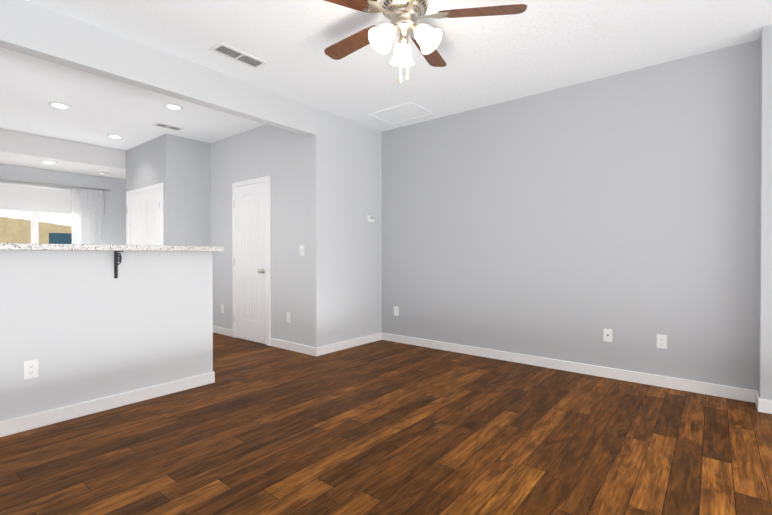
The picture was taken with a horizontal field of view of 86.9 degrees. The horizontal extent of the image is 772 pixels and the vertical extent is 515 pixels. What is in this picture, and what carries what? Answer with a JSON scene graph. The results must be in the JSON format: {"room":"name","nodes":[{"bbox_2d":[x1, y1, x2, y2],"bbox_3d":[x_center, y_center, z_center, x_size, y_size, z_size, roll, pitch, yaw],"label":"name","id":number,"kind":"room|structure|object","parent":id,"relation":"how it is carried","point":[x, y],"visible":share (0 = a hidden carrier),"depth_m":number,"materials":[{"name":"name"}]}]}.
{"room":"empty living room","nodes":[
{"label":"empty living room","id":0,"kind":"room"},
{"bbox_2d":[0,164,125,244],"bbox_3d":[-5.960,-0.142,5.638,0.120,2.450,7.000,0,0,39],"label":"wall","id":1,"kind":"structure","parent":0,"point":[114,225],"depth_m":6.94,"materials":[{"name":"white paint"}]},
{"bbox_2d":[31,211,38,243],"bbox_3d":[-5.396,-0.419,6.274,0.100,1.205,1.200,0,0,39],"label":"window frame","id":2,"kind":"structure","parent":1,"relation":"in","point":[35,227],"depth_m":6.27,"materials":[{"name":"white"}]},
{"bbox_2d":[0,181,80,213],"bbox_3d":[-5.359,-0.910,6.240,0.048,0.407,1.130,0,0,39],"label":"window blind","id":3,"kind":"object","parent":1,"relation":"attached to","point":[27,197],"visible":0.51,"depth_m":6.24,"materials":[{"name":"white fabric"}]},
{"bbox_2d":[0,178,110,214],"bbox_3d":[-5.374,-0.941,6.162,0.128,0.450,2.092,0,0,39],"label":"curtain rod","id":4,"kind":"object","parent":1,"relation":"attached to","point":[35,182],"visible":1,"depth_m":6.43,"materials":[{"name":"grey metal"}]},
{"bbox_2d":[71,187,101,244],"bbox_3d":[-4.913,-0.054,6.709,0.055,2.198,0.423,0,0,39],"label":"curtain","id":5,"kind":"object","parent":4,"relation":"hanging from","point":[86,213],"visible":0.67,"depth_m":6.69,"materials":[{"name":"white fabric"}]},
{"bbox_2d":[0,129,125,179],"bbox_3d":[-5.579,-1.570,5.321,1.100,0.410,7.240,0,0,39],"label":"soffit","id":6,"kind":"structure","parent":0,"point":[24,149],"depth_m":5.83,"materials":[{"name":"white paint"}]},
{"bbox_2d":[40,161,57,163],"bbox_3d":[-4.840,-1.364,5.858,0.196,0.009,0.196,0,0,39],"label":"recessed light","id":7,"kind":"object","parent":6,"relation":"in","point":[48,162],"visible":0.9,"depth_m":5.86,"materials":[{"name":"white glass"}]},
{"bbox_2d":[0,0,315,136],"bbox_3d":[-2.654,-1.484,2.241,0.120,0.300,5.866,0,0,39],"label":"header beam","id":8,"kind":"structure","parent":0,"point":[35,30],"depth_m":3.10,"materials":[{"name":"white paint"}]},
{"bbox_2d":[126,134,209,245],"bbox_3d":[-3.303,-0.291,6.143,1.427,2.740,0.612,0,0,39],"label":"wall","id":9,"kind":"structure","parent":0,"point":[178,167],"depth_m":5.70,"materials":[{"name":"grey paint"}]},
{"bbox_2d":[126,183,163,245],"bbox_3d":[-3.512,0.035,5.899,1.274,2.092,0.034,0,0,39],"label":"pantry door","id":10,"kind":"structure","parent":9,"relation":"in","point":[144,217],"depth_m":5.84,"materials":[{"name":"white wood"}]},
{"bbox_2d":[0,108,381,421],"bbox_3d":[-2.298,-0.267,2.691,0.120,2.740,7.000,0,0,39],"label":"wall","id":11,"kind":"structure","parent":0,"point":[82,326],"depth_m":3.20,"materials":[{"name":"white paint"}]},
{"bbox_2d":[24,359,37,379],"bbox_3d":[-2.280,0.718,2.619,0.008,0.116,0.072,0,0,39],"label":"outlet","id":12,"kind":"object","parent":11,"relation":"attached to","point":[30,369],"visible":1,"depth_m":2.62,"materials":[{"name":"white plastic"}]},
{"bbox_2d":[0,372,214,436],"bbox_3d":[-2.973,1.062,1.756,0.013,0.095,4.683,0,0,39],"label":"baseboard","id":13,"kind":"structure","parent":11,"relation":"attached to","point":[31,421],"depth_m":2.90,"materials":[{"name":"white wood"}]},
{"bbox_2d":[0,243,223,250],"bbox_3d":[-3.026,-0.062,1.812,0.410,0.040,4.695,0,0,39],"label":"countertop","id":14,"kind":"structure","parent":11,"relation":"on","point":[34,246],"depth_m":2.83,"materials":[{"name":"white stone"}]},
{"bbox_2d":[114,251,122,277],"bbox_3d":[-1.936,0.053,2.954,0.118,0.200,0.022,0,0,39],"label":"bracket","id":15,"kind":"object","parent":11,"relation":"attached to","point":[116,259],"visible":1,"depth_m":2.98,"materials":[{"name":"grey metal"}]},
{"bbox_2d":[316,333,381,355],"bbox_3d":[-0.416,1.040,4.934,0.013,0.095,1.134,0,0,39],"label":"baseboard","id":16,"kind":"structure","parent":11,"relation":"attached to","point":[331,348],"depth_m":4.87,"materials":[{"name":"white wood"}]},
{"bbox_2d":[368,215,373,221],"bbox_3d":[-0.189,-0.494,5.196,0.024,0.082,0.105,0,0,39],"label":"thermostat","id":17,"kind":"object","parent":11,"relation":"attached to","point":[370,218],"visible":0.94,"depth_m":5.18,"materials":[{"name":"white plastic"}]},
{"bbox_2d":[210,125,308,345],"bbox_3d":[-2.227,-0.288,5.747,3.600,2.740,0.120,0,0,39],"label":"wall","id":18,"kind":"structure","parent":0,"point":[279,157],"depth_m":4.96,"materials":[{"name":"white paint"}]},
{"bbox_2d":[213,326,232,336],"bbox_3d":[-2.317,1.035,5.744,0.621,0.095,0.013,0,0,39],"label":"baseboard","id":19,"kind":"structure","parent":18,"relation":"attached to","point":[223,331],"depth_m":5.70,"materials":[{"name":"white wood"}]},
{"bbox_2d":[232,176,270,345],"bbox_3d":[-1.776,0.039,5.249,0.834,2.092,0.092,0,0,39],"label":"closet door","id":20,"kind":"structure","parent":18,"relation":"in","point":[251,254],"depth_m":5.25,"materials":[{"name":"white wood"}]},
{"bbox_2d":[286,312,290,322],"bbox_3d":[-1.151,0.708,4.806,0.072,0.116,0.008,0,0,39],"label":"outlet","id":21,"kind":"object","parent":18,"relation":"attached to","point":[288,317],"visible":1,"depth_m":4.80,"materials":[{"name":"white plastic"}]},
{"bbox_2d":[270,338,315,355],"bbox_3d":[-1.099,1.041,4.764,0.838,0.095,0.013,0,0,39],"label":"baseboard","id":22,"kind":"structure","parent":18,"relation":"attached to","point":[300,348],"depth_m":4.74,"materials":[{"name":"white wood"}]},
{"bbox_2d":[300,245,303,255],"bbox_3d":[-0.961,-0.078,4.642,0.076,0.116,0.016,0,0,39],"label":"light switch","id":23,"kind":"object","parent":18,"relation":"attached to","point":[301,250],"visible":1,"depth_m":4.64,"materials":[{"name":"white plastic"}]},
{"bbox_2d":[0,333,771,514],"bbox_3d":[-1.208,1.159,1.823,12.320,0.100,7.240,0,0,39],"label":"floor","id":24,"kind":"structure","parent":0,"point":[382,427],"depth_m":2.38,"materials":[{"name":"brown wood"}]},
{"bbox_2d":[0,0,771,150],"bbox_3d":[-0.779,-1.689,1.459,11.220,0.120,7.240,0,0,39],"label":"ceiling","id":25,"kind":"structure","parent":0,"point":[538,46],"depth_m":3.31,"materials":[{"name":"white paint"}]},
{"bbox_2d":[48,102,70,108],"bbox_3d":[-3.540,-1.644,4.425,0.196,0.009,0.196,0,0,39],"label":"recessed light","id":26,"kind":"object","parent":25,"relation":"in","point":[58,105],"visible":1,"depth_m":4.41,"materials":[{"name":"white glass"}]},
{"bbox_2d":[107,135,122,138],"bbox_3d":[-3.716,-1.652,5.594,0.196,0.009,0.196,0,0,39],"label":"recessed light","id":27,"kind":"object","parent":25,"relation":"in","point":[114,136],"visible":1,"depth_m":5.58,"materials":[{"name":"white glass"}]},
{"bbox_2d":[152,122,184,130],"bbox_3d":[-2.743,-1.649,5.144,0.170,0.009,0.320,0,0,39],"label":"ceiling vent","id":28,"kind":"object","parent":25,"relation":"in","point":[166,126],"visible":1,"depth_m":5.13,"materials":[{"name":"white metal"}]},
{"bbox_2d":[163,104,182,110],"bbox_3d":[-2.328,-1.644,4.464,0.196,0.009,0.196,0,0,39],"label":"recessed light","id":29,"kind":"object","parent":25,"relation":"in","point":[175,107],"visible":0.98,"depth_m":4.46,"materials":[{"name":"white glass"}]},
{"bbox_2d":[209,42,267,68],"bbox_3d":[-1.194,-1.637,3.321,0.170,0.009,0.420,0,0,39],"label":"ceiling vent","id":30,"kind":"object","parent":25,"relation":"in","point":[230,52],"visible":0.98,"depth_m":3.31,"materials":[{"name":"white metal"}]},
{"bbox_2d":[368,102,433,123],"bbox_3d":[0.171,-1.644,4.674,0.610,0.012,0.440,0,0,39],"label":"attic hatch","id":31,"kind":"object","parent":25,"relation":"attached to","point":[403,112],"visible":1,"depth_m":4.66,"materials":[{"name":"white paint"}]},
{"bbox_2d":[324,0,526,81],"bbox_3d":[0.085,-1.362,2.567,1.369,0.548,1.405,0,0,39],"label":"fan","id":32,"kind":"object","parent":25,"relation":"hanging from","point":[403,16],"visible":1,"depth_m":2.48,"materials":[{"name":"brown wood"}]},
{"bbox_2d":[382,39,759,390],"bbox_3d":[1.024,-0.280,4.588,12.320,2.740,0.120,0,0,39],"label":"wall","id":33,"kind":"structure","parent":0,"point":[570,223],"depth_m":3.77,"materials":[{"name":"grey paint"}]},
{"bbox_2d":[394,306,398,315],"bbox_3d":[0.132,0.688,5.229,0.072,0.116,0.008,0,0,39],"label":"outlet","id":34,"kind":"object","parent":33,"relation":"attached to","point":[396,311],"visible":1,"depth_m":5.22,"materials":[{"name":"white plastic"}]},
{"bbox_2d":[381,332,756,402],"bbox_3d":[1.372,1.045,4.231,3.680,0.095,0.013,0,0,39],"label":"baseboard","id":35,"kind":"structure","parent":33,"relation":"attached to","point":[735,393],"depth_m":3.78,"materials":[{"name":"white wood"}]},
{"bbox_2d":[603,329,611,341],"bbox_3d":[2.017,0.708,3.709,0.072,0.116,0.014,0,0,39],"label":"outlet","id":36,"kind":"object","parent":33,"relation":"attached to","point":[607,335],"visible":1,"depth_m":3.71,"materials":[{"name":"white plastic"}]},
{"bbox_2d":[657,334,666,348],"bbox_3d":[2.337,0.713,3.455,0.072,0.116,0.008,0,0,39],"label":"outlet","id":37,"kind":"object","parent":33,"relation":"attached to","point":[662,341],"visible":1,"depth_m":3.45,"materials":[{"name":"white plastic"}]},
{"bbox_2d":[758,24,771,399],"bbox_3d":[4.229,-0.261,1.791,3.820,2.740,0.220,0,0,39],"label":"wall","id":38,"kind":"structure","parent":0,"point":[765,264],"depth_m":2.89,"materials":[{"name":"grey paint"}]},
{"bbox_2d":[755,391,759,409],"bbox_3d":[2.732,1.053,2.996,0.013,0.095,0.207,0,0,39],"label":"baseboard","id":39,"kind":"structure","parent":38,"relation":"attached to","point":[756,397],"depth_m":3.00,"materials":[{"name":"white wood"}]},
{"bbox_2d":[758,398,771,413],"bbox_3d":[4.151,1.062,1.713,3.833,0.095,0.013,0,0,39],"label":"baseboard","id":40,"kind":"structure","parent":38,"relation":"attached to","point":[764,405],"depth_m":2.89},
{"label":"outside","id":41,"kind":"structure","parent":0,"visible":0},
{"bbox_2d":[0,209,71,243],"bbox_3d":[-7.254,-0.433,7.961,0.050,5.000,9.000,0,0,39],"label":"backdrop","id":42,"kind":"structure","parent":41,"point":[15,226],"depth_m":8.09,"materials":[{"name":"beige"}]},
{"bbox_2d":[49,233,71,243],"bbox_3d":[-6.561,0.534,8.391,0.100,2.060,0.570,0,0,39],"label":"tarp","id":43,"kind":"object","parent":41,"point":[60,238],"visible":0.21,"depth_m":8.26,"materials":[{"name":"blue"}]}
]}

